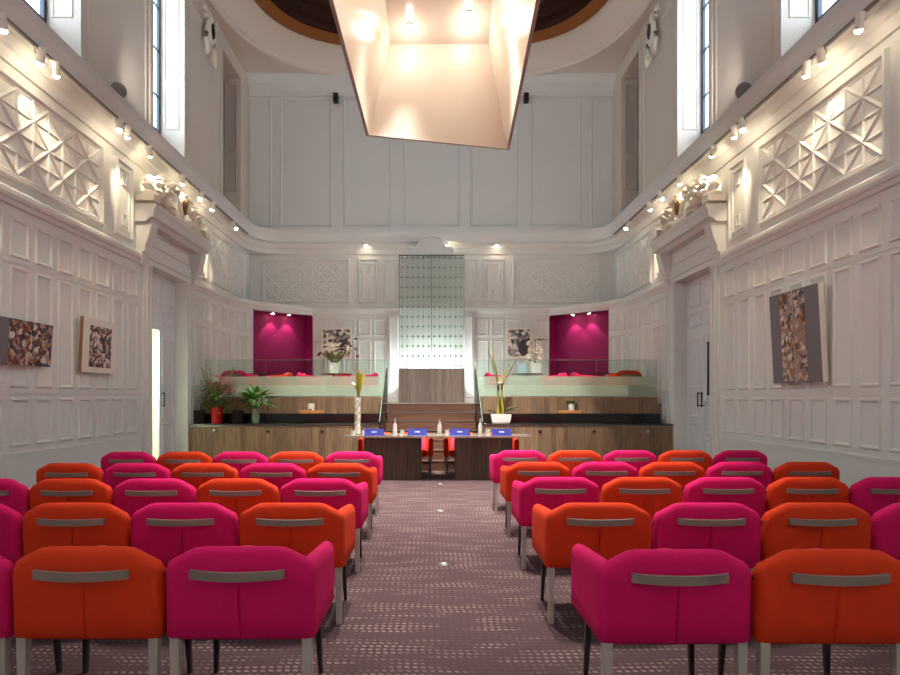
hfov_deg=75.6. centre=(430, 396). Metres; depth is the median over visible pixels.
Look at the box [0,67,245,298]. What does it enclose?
trim
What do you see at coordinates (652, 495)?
tub chair
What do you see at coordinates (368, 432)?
name card
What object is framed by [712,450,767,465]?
tub chair
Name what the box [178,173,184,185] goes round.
track spotlight
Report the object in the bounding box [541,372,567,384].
tub chair
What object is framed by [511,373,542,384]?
round table
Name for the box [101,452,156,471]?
tub chair
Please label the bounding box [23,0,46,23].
window
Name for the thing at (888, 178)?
trim
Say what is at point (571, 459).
tub chair
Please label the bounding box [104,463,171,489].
tub chair
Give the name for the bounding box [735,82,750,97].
uplight
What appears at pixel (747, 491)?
tub chair
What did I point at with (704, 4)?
window
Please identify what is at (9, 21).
track
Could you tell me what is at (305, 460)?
tub chair
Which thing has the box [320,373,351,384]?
round table
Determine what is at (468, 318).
trim
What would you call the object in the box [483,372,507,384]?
tub chair
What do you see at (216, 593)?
tub chair
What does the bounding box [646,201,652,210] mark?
track spotlight
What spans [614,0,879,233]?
track
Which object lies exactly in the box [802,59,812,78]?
track spotlight
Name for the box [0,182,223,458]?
trim
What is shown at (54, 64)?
track spotlight
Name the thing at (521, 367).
planter
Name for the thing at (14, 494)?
tub chair
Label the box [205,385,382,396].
glass balustrade
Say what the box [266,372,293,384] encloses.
tub chair
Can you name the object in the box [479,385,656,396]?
glass balustrade
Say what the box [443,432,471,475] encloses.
tub chair
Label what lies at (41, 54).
track spotlight
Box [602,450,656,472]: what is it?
tub chair
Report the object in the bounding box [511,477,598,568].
tub chair
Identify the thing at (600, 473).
tub chair
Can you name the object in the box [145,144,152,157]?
track spotlight
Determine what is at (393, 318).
light panel
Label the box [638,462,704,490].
tub chair
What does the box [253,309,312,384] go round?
wall
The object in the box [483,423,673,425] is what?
countertop
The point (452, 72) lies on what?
lamp
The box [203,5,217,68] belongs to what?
cartouche
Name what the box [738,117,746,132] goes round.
track spotlight
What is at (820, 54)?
track spotlight
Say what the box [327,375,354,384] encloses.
tub chair
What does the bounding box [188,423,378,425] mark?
countertop
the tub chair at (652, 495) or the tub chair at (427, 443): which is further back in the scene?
the tub chair at (427, 443)
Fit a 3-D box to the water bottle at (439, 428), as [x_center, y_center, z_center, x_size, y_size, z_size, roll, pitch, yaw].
[0.150,0.520,10.140,0.074,0.280,0.074,0,0,0]
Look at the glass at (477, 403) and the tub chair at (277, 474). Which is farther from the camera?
the glass at (477, 403)
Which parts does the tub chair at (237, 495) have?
handle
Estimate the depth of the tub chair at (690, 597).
2.48 m
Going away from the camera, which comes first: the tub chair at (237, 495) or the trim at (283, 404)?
the tub chair at (237, 495)
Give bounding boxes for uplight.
[111,82,126,97]
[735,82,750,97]
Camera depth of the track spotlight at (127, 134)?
9.15 m
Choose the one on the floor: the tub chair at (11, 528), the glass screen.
the tub chair at (11, 528)
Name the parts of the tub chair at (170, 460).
handle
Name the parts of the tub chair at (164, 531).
handle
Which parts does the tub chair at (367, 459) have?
handle, leg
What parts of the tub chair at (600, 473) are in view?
handle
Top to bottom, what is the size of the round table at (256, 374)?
0.735 m
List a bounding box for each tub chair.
[0,478,29,515]
[0,503,22,564]
[0,556,61,674]
[12,545,192,674]
[22,503,130,556]
[29,478,112,509]
[36,463,103,483]
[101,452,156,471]
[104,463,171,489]
[113,478,196,517]
[131,503,238,567]
[157,452,212,473]
[166,541,333,674]
[172,463,238,491]
[197,478,279,518]
[213,452,268,473]
[221,370,257,384]
[239,463,306,492]
[239,503,354,624]
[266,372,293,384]
[269,452,324,474]
[280,478,367,572]
[296,372,321,384]
[307,463,377,538]
[325,452,382,514]
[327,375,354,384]
[355,372,379,384]
[358,432,389,451]
[405,432,432,475]
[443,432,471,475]
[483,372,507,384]
[489,450,545,511]
[490,432,518,449]
[500,462,569,536]
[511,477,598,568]
[532,503,650,623]
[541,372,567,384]
[546,450,601,474]
[569,372,596,384]
[570,462,637,492]
[571,544,750,674]
[599,477,682,521]
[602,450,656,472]
[605,370,641,384]
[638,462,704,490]
[651,503,760,571]
[657,450,711,472]
[682,477,765,518]
[705,462,771,488]
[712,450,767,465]
[717,548,899,674]
[760,503,870,561]
[765,477,848,511]
[772,462,839,482]
[849,477,899,517]
[870,503,899,560]
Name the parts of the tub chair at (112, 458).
handle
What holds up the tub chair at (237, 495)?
on the floor
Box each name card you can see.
[365,429,383,435]
[408,429,426,435]
[450,429,469,435]
[492,429,511,435]
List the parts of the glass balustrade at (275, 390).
clamp rail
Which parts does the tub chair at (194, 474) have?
handle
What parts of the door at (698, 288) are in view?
overdoor panel, vision pane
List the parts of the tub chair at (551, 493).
leg, leg, handle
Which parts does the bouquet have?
planter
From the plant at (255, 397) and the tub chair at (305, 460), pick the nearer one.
the tub chair at (305, 460)
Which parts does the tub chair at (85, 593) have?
leg, handle, leg, leg, leg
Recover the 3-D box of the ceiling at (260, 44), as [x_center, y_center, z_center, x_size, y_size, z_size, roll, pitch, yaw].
[0.000,-9.185,7.990,12.000,0.390,18.420,0,0,0]
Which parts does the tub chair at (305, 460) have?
handle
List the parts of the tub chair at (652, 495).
handle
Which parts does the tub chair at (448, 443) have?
leg, seat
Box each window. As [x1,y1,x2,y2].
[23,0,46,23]
[154,0,160,133]
[701,0,707,133]
[815,0,838,23]
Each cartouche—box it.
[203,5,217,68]
[644,5,658,68]
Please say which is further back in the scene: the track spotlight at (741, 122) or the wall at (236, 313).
the wall at (236, 313)
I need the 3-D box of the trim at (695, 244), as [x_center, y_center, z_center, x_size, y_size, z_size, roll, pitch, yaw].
[4.995,-0.990,11.430,0.380,4.820,2.580,0,0,0]
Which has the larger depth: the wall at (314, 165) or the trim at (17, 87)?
the wall at (314, 165)
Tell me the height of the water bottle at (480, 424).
0.280 m
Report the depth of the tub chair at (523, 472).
5.87 m
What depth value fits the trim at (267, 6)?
14.59 m
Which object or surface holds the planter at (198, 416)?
on the countertop
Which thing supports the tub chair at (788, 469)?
on the floor
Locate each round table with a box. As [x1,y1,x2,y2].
[249,373,272,375]
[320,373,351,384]
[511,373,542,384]
[590,373,612,375]
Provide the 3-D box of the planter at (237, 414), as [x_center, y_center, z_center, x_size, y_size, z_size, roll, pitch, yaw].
[-4.160,0.430,12.500,0.177,0.280,0.177,0,0,45]
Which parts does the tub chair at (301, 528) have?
handle, leg, leg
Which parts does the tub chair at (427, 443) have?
seat, leg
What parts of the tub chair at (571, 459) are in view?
handle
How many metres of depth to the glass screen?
15.87 m
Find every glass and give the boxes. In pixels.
[379,360,387,431]
[474,360,482,432]
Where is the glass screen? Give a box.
[399,255,464,401]
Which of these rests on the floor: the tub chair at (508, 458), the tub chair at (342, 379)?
the tub chair at (508, 458)
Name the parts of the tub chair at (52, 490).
handle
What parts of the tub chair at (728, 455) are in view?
handle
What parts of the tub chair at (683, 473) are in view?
handle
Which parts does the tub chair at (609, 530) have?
leg, leg, handle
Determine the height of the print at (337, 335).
0.880 m
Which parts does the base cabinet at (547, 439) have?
cabinet door, cabinet door, cabinet door, cabinet door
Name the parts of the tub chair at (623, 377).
handle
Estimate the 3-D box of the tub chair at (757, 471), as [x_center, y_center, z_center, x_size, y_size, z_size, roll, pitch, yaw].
[3.142,1.039,6.091,0.662,0.762,0.587,0,0,0]
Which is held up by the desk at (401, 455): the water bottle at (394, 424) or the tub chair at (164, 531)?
the water bottle at (394, 424)
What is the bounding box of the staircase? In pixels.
[385,404,476,470]
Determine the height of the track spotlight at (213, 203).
0.231 m
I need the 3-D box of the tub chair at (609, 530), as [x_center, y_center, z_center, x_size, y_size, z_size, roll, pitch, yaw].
[1.045,1.039,3.812,0.662,0.762,0.587,0,0,0]
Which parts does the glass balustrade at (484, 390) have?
clamp rail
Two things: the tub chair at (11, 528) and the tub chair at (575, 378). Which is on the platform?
the tub chair at (575, 378)
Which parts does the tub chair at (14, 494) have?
handle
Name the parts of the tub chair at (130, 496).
handle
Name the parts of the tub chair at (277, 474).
handle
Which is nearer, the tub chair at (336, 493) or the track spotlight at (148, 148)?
the tub chair at (336, 493)
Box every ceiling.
[204,0,657,74]
[270,0,591,33]
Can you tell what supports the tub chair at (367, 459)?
on the floor
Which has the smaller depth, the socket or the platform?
the socket
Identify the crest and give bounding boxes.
[136,173,209,239]
[652,173,725,239]
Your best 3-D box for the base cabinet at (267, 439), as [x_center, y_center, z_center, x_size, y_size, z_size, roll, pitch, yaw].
[-3.095,0.995,12.608,4.130,0.850,0.664,0,0,0]
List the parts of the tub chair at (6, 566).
leg, leg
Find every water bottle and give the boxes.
[393,419,396,434]
[437,419,441,434]
[478,419,481,434]
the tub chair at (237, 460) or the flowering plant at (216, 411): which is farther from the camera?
the flowering plant at (216, 411)
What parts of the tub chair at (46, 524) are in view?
handle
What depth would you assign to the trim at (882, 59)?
7.91 m
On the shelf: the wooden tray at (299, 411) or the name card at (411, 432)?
the wooden tray at (299, 411)
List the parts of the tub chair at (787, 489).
handle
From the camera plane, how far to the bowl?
12.37 m
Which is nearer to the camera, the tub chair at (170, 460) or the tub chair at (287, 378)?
the tub chair at (170, 460)
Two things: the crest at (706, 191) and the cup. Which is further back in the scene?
the cup
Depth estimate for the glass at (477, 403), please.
12.39 m
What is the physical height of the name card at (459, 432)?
0.115 m
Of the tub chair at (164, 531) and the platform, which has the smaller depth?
the tub chair at (164, 531)
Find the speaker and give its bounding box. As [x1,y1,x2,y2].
[523,92,528,103]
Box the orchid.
[526,338,544,372]
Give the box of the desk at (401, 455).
[344,433,531,479]
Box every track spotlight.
[0,11,7,33]
[34,46,46,65]
[49,59,59,78]
[115,117,123,132]
[123,124,130,138]
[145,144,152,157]
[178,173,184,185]
[197,190,204,200]
[209,201,215,210]
[231,221,237,229]
[624,221,630,229]
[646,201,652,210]
[657,190,664,200]
[677,173,683,185]
[709,144,716,157]
[731,124,738,138]
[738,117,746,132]
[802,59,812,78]
[815,46,827,65]
[854,11,866,33]
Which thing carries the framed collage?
attached to the wall at (28, 422)
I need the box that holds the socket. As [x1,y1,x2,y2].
[438,562,449,565]
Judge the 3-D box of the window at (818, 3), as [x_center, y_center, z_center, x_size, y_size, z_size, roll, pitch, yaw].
[5.685,-7.030,7.865,0.060,3.200,1.350,0,0,0]
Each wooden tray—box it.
[298,410,323,413]
[557,410,582,413]
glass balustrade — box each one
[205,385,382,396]
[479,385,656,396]
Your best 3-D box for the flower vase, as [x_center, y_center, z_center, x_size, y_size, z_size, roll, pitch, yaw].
[-1.270,-0.215,10.111,0.292,1.750,0.161,0,0,-13]
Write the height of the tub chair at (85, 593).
0.762 m
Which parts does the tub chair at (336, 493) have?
handle, leg, leg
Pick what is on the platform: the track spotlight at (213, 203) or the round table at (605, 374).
the round table at (605, 374)
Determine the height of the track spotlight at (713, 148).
0.214 m
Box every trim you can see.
[0,0,899,253]
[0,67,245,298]
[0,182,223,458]
[134,203,211,455]
[204,397,381,412]
[245,73,616,316]
[254,0,607,44]
[463,314,472,401]
[480,397,657,412]
[616,47,889,298]
[638,163,899,463]
[650,203,727,459]
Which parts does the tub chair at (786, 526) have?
handle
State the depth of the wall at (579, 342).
16.42 m
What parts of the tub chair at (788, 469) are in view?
handle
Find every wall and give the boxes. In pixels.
[0,0,249,487]
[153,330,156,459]
[221,293,312,373]
[250,97,611,401]
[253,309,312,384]
[549,293,640,372]
[549,309,608,384]
[612,0,899,487]
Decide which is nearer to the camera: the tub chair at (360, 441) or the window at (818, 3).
the window at (818, 3)
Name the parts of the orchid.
planter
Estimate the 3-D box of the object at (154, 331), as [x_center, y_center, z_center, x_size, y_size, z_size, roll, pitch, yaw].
[-6.310,-0.030,11.250,1.180,2.900,3.300,0,0,0]
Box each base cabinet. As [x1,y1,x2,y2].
[188,423,378,461]
[483,423,673,460]
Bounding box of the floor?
[11,471,889,674]
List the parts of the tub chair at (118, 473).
handle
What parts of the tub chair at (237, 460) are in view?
handle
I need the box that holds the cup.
[308,403,314,409]
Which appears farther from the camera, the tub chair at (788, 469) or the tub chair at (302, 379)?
the tub chair at (302, 379)
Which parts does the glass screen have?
panel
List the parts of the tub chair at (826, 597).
leg, leg, leg, handle, leg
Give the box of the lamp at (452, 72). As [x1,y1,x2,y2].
[329,0,539,149]
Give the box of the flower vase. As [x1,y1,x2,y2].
[350,337,365,433]
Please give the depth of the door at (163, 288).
11.82 m
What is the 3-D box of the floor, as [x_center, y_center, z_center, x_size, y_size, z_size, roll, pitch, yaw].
[0.000,1.420,8.000,14.400,0.001,18.400,0,0,0]
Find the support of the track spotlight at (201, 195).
attached to the track at (9, 21)
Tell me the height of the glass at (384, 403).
2.250 m
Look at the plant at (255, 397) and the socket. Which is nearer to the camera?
the socket
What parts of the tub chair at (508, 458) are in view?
leg, handle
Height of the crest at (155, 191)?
0.720 m
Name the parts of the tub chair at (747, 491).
handle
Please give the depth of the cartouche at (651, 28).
13.17 m
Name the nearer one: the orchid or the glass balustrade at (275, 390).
the glass balustrade at (275, 390)
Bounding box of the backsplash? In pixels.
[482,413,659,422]
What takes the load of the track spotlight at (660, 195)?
attached to the track at (873, 3)
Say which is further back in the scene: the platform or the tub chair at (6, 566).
the platform
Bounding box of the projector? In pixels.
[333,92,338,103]
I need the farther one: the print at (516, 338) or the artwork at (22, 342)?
the print at (516, 338)
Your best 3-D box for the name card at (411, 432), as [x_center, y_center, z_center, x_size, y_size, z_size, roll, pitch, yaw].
[-0.235,0.603,9.980,0.330,0.115,0.100,0,0,-7]
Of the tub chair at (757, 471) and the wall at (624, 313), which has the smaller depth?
the tub chair at (757, 471)
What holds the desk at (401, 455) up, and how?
on the floor
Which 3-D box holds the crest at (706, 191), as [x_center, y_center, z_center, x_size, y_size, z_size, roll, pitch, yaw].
[4.946,-3.750,11.380,0.397,0.720,2.560,0,0,0]
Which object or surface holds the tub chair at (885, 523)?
on the floor
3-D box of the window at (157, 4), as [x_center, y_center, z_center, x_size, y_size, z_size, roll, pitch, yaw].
[-5.685,-7.030,11.455,0.060,3.200,1.350,0,0,0]
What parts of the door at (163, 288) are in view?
overdoor panel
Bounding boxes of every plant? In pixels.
[192,367,236,423]
[232,383,277,422]
[484,342,518,423]
[567,400,576,409]
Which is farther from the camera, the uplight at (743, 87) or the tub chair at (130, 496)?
the uplight at (743, 87)
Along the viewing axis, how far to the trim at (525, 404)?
12.95 m
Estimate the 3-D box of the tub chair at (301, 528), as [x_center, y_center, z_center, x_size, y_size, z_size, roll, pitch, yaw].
[-0.868,1.039,3.812,0.662,0.762,0.587,0,0,0]
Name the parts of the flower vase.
stem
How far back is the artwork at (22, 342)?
7.23 m
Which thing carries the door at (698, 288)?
in the wall at (862, 296)
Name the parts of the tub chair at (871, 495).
handle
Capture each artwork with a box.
[0,316,52,366]
[769,283,828,383]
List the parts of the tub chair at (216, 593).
leg, leg, handle, leg, leg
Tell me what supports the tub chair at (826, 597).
on the floor
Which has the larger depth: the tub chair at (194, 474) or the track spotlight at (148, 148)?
the track spotlight at (148, 148)
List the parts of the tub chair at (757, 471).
handle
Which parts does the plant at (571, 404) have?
pot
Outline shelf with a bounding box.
[204,413,379,422]
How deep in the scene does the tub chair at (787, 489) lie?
4.74 m
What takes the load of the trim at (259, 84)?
attached to the wall at (314, 165)
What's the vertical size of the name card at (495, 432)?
0.115 m
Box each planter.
[193,410,204,423]
[232,410,243,423]
[517,363,525,372]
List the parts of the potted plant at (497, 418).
stem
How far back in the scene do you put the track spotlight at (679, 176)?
11.16 m
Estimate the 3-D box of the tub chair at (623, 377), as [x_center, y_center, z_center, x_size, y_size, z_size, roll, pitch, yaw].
[4.506,-0.231,13.522,0.662,0.762,0.587,0,0,-11]
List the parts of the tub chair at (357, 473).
handle, leg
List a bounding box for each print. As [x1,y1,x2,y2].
[321,328,351,358]
[506,328,530,358]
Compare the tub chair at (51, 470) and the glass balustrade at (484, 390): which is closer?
the tub chair at (51, 470)
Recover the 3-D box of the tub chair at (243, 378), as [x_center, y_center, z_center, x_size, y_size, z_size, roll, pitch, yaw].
[-4.506,-0.231,13.572,0.662,0.762,0.587,0,0,11]
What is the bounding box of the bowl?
[490,414,511,423]
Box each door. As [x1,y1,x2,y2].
[153,273,174,458]
[687,273,708,453]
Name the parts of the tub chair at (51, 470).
handle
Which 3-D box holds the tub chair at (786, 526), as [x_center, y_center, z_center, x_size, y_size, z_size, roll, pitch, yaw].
[2.413,1.039,3.812,0.662,0.762,0.587,0,0,0]
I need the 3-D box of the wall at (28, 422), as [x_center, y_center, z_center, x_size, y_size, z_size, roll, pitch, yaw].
[-5.420,-3.815,7.950,0.530,10.470,18.300,0,0,0]
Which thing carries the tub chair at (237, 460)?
on the floor
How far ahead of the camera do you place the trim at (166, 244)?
10.79 m
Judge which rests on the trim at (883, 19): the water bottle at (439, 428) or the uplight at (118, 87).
the uplight at (118, 87)
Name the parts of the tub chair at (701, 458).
handle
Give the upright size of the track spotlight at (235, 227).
0.232 m
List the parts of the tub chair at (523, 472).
leg, leg, handle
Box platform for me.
[200,402,661,422]
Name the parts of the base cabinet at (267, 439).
cabinet door, cabinet door, cabinet door, cabinet door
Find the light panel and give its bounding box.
[389,314,398,401]
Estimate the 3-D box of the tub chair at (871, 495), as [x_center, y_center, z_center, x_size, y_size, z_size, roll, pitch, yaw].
[3.796,1.039,4.971,0.662,0.762,0.587,0,0,0]
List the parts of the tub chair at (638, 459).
handle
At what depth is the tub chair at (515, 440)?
10.37 m
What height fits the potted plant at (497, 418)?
1.751 m
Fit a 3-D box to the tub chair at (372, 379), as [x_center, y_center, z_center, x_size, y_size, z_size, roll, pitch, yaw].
[-1.571,-0.231,14.550,0.587,0.762,0.662,0,0,0]
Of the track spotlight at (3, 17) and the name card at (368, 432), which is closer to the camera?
the track spotlight at (3, 17)
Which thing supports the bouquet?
on the round table at (335, 374)
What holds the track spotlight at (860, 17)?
attached to the track at (873, 3)
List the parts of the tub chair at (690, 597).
leg, leg, handle, leg, leg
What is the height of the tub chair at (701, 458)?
0.762 m
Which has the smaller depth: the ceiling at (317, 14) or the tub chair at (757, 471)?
the tub chair at (757, 471)
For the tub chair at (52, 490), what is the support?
on the floor
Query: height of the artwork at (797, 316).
1.280 m
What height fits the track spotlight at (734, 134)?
0.229 m
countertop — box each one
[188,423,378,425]
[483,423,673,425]
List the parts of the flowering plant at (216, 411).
pot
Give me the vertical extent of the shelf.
0.204 m
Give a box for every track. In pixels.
[7,17,247,233]
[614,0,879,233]
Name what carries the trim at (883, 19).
attached to the wall at (28, 422)
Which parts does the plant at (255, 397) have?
flower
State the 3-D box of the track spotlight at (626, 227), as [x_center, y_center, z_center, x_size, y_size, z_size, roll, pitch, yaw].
[4.811,-4.204,14.200,0.154,0.232,0.094,0,0,0]
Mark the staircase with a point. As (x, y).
(407, 416)
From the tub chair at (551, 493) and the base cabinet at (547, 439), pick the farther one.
the base cabinet at (547, 439)
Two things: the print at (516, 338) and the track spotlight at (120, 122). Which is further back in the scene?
the print at (516, 338)
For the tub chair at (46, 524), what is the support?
on the floor
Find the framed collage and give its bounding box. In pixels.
[78,316,116,373]
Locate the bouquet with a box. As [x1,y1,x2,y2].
[317,340,351,372]
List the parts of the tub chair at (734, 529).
handle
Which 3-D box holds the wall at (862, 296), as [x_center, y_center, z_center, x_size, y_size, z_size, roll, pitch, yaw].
[5.420,-3.815,7.950,0.530,10.470,18.300,0,0,0]

